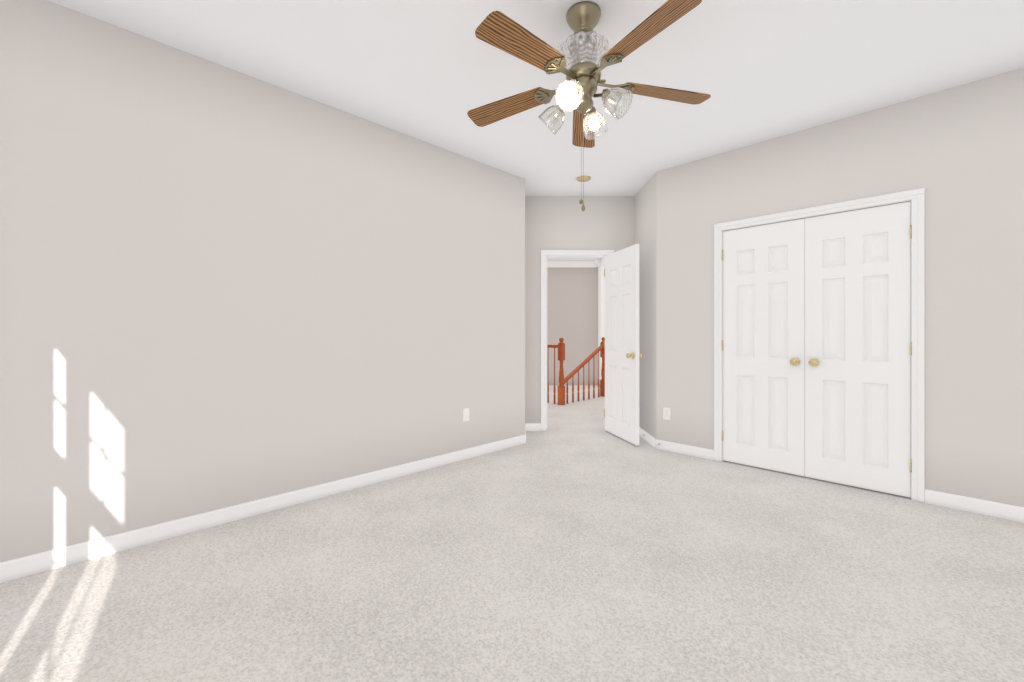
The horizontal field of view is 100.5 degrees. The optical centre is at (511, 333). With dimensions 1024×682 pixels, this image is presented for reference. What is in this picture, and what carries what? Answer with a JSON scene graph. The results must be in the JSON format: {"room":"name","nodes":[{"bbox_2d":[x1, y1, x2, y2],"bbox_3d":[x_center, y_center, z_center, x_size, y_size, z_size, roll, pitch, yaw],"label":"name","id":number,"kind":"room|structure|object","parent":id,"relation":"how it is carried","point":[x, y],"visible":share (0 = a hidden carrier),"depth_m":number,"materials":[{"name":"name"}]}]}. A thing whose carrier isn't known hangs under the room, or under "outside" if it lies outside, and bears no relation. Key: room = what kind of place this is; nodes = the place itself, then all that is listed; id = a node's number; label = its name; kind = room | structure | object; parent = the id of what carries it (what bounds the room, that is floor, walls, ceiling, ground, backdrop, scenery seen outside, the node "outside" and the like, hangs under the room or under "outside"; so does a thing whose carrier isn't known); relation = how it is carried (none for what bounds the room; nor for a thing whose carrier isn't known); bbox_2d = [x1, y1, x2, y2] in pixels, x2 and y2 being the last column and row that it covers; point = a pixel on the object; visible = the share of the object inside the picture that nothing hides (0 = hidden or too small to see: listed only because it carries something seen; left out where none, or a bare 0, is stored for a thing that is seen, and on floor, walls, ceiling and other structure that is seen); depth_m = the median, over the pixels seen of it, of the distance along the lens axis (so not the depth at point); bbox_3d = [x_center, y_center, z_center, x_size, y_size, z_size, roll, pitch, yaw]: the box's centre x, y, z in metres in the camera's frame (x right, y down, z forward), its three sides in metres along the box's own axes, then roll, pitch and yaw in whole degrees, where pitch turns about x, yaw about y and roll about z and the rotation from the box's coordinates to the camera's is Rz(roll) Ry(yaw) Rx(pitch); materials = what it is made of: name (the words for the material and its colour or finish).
{"room":"empty bedroom","nodes":[
{"label":"empty bedroom","id":0,"kind":"room"},
{"bbox_2d":[0,0,524,561],"bbox_3d":[-1.318,-0.235,3.052,3.992,2.740,0.120,0,0,-45],"label":"wall","id":1,"kind":"structure","parent":0,"point":[222,286],"depth_m":2.52,"materials":[{"name":"white paint"}]},
{"bbox_2d":[463,408,468,421],"bbox_3d":[-0.419,0.735,3.869,0.072,0.116,0.011,0,0,-45],"label":"electrical outlet","id":2,"kind":"object","parent":1,"relation":"attached to","point":[465,414],"visible":1,"depth_m":3.87,"materials":[{"name":"white plastic"}]},
{"bbox_2d":[0,423,1023,582],"bbox_3d":[1.071,1.090,1.671,5.177,0.090,5.990,0,0,-45],"label":"baseboard","id":3,"kind":"structure","parent":1,"relation":"attached to","point":[16,568],"depth_m":2.65,"materials":[{"name":"white wood"}]},
{"bbox_2d":[0,385,1023,681],"bbox_3d":[1.093,1.185,4.812,10.800,0.100,10.050,0,0,45],"label":"floor","id":4,"kind":"structure","parent":0,"point":[576,541],"depth_m":1.91,"materials":[{"name":"grey carpet"}]},
{"bbox_2d":[547,345,554,403],"bbox_3d":[0.426,0.657,7.174,0.870,0.955,0.058,0,0,45],"label":"stair railing","id":5,"kind":"object","parent":4,"relation":"on","point":[548,346],"depth_m":7.00,"materials":[{"name":"brown wood"}]},
{"bbox_2d":[555,337,604,404],"bbox_3d":[1.223,0.598,7.272,0.120,1.074,1.370,0,0,45],"label":"stair railing","id":6,"kind":"object","parent":4,"relation":"on","point":[560,346],"depth_m":7.14,"materials":[{"name":"brown wood"}]},
{"bbox_2d":[48,0,1023,259],"bbox_3d":[1.093,-1.655,4.812,10.800,0.100,10.050,0,0,45],"label":"ceiling","id":7,"kind":"structure","parent":0,"point":[434,72],"depth_m":2.52,"materials":[{"name":"white paint"}]},
{"bbox_2d":[576,176,590,181],"bbox_3d":[0.740,-1.599,4.400,0.150,0.013,0.150,0,0,45],"label":"disc","id":8,"kind":"object","parent":7,"relation":"attached to","point":[580,178],"visible":0.9,"depth_m":4.37,"materials":[{"name":"gold metal"}]},
{"bbox_2d":[467,0,710,211],"bbox_3d":[0.324,-1.107,2.107,1.289,0.997,1.233,0,0,45],"label":"ceiling fan","id":9,"kind":"object","parent":7,"relation":"hanging from","point":[508,35],"visible":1,"depth_m":2.06,"materials":[{"name":"brown wood"}]},
{"bbox_2d":[547,268,597,384],"bbox_3d":[1.000,-0.235,9.490,4.400,2.740,0.120,0,0,0],"label":"wall","id":10,"kind":"structure","parent":0,"point":[572,307],"depth_m":9.43,"materials":[{"name":"grey paint"}]},
{"bbox_2d":[547,258,604,267],"bbox_3d":[1.000,-1.535,9.217,4.400,0.140,0.425,0,0,0],"label":"ceiling","id":11,"kind":"structure","parent":10,"relation":"attached to","point":[596,263],"depth_m":9.36,"materials":[{"name":"white"}]},
{"bbox_2d":[525,196,634,422],"bbox_3d":[0.783,-0.235,5.032,1.295,2.740,0.120,0,0,0],"label":"wall","id":12,"kind":"structure","parent":0,"point":[568,223],"depth_m":4.97,"materials":[{"name":"white paint"}]},
{"bbox_2d":[541,250,613,430],"bbox_3d":[0.760,0.080,5.023,0.850,2.111,0.139,0,0,0],"label":"door frame","id":13,"kind":"structure","parent":12,"relation":"attached to","point":[544,253],"depth_m":4.96,"materials":[{"name":"white wood"}]},
{"bbox_2d":[604,244,642,445],"bbox_3d":[1.179,0.111,4.626,0.175,2.025,0.718,0,0,-13],"label":"entry door","id":14,"kind":"structure","parent":12,"relation":"in","point":[623,355],"depth_m":4.56,"materials":[{"name":"white painted wood"},{"name":"polished brass"}]},
{"bbox_2d":[598,265,604,380],"bbox_3d":[2.550,-0.235,9.270,1.300,2.740,0.320,0,0,0],"label":"pilaster","id":15,"kind":"object","parent":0,"point":[601,305],"visible":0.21,"depth_m":9.11,"materials":[{"name":"white"}]},
{"bbox_2d":[635,172,656,438],"bbox_3d":[1.490,-0.235,4.654,0.120,2.740,0.876,0,0,0],"label":"wall","id":16,"kind":"structure","parent":0,"point":[646,217],"depth_m":4.50,"materials":[{"name":"white paint"}]},
{"bbox_2d":[657,67,1023,506],"bbox_3d":[3.120,-0.235,2.611,4.660,2.740,0.120,0,0,45],"label":"wall","id":17,"kind":"structure","parent":0,"point":[957,153],"depth_m":2.83,"materials":[{"name":"white paint"}]},
{"bbox_2d":[663,407,670,419],"bbox_3d":[1.504,0.777,4.139,0.072,0.116,0.011,0,0,45],"label":"outlet","id":18,"kind":"object","parent":17,"relation":"attached to","point":[666,413],"visible":1,"depth_m":4.13,"materials":[{"name":"white plastic"}]},
{"bbox_2d":[722,218,804,475],"bbox_3d":[2.071,0.108,3.557,0.616,2.030,0.105,0,0,45],"label":"closet door","id":19,"kind":"structure","parent":17,"relation":"in","point":[763,344],"depth_m":3.54,"materials":[{"name":"white wood"}]},
{"bbox_2d":[714,188,924,502],"bbox_3d":[2.342,0.102,3.390,1.257,2.065,0.120,0,0,45],"label":"door frame","id":20,"kind":"structure","parent":17,"relation":"attached to","point":[816,216],"depth_m":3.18,"materials":[{"name":"white wood"}]},
{"bbox_2d":[805,201,911,497],"bbox_3d":[2.508,0.108,3.120,0.616,2.030,0.105,0,0,45],"label":"closet door","id":21,"kind":"structure","parent":17,"relation":"in","point":[858,348],"depth_m":3.11,"materials":[{"name":"white wood"}]}
]}

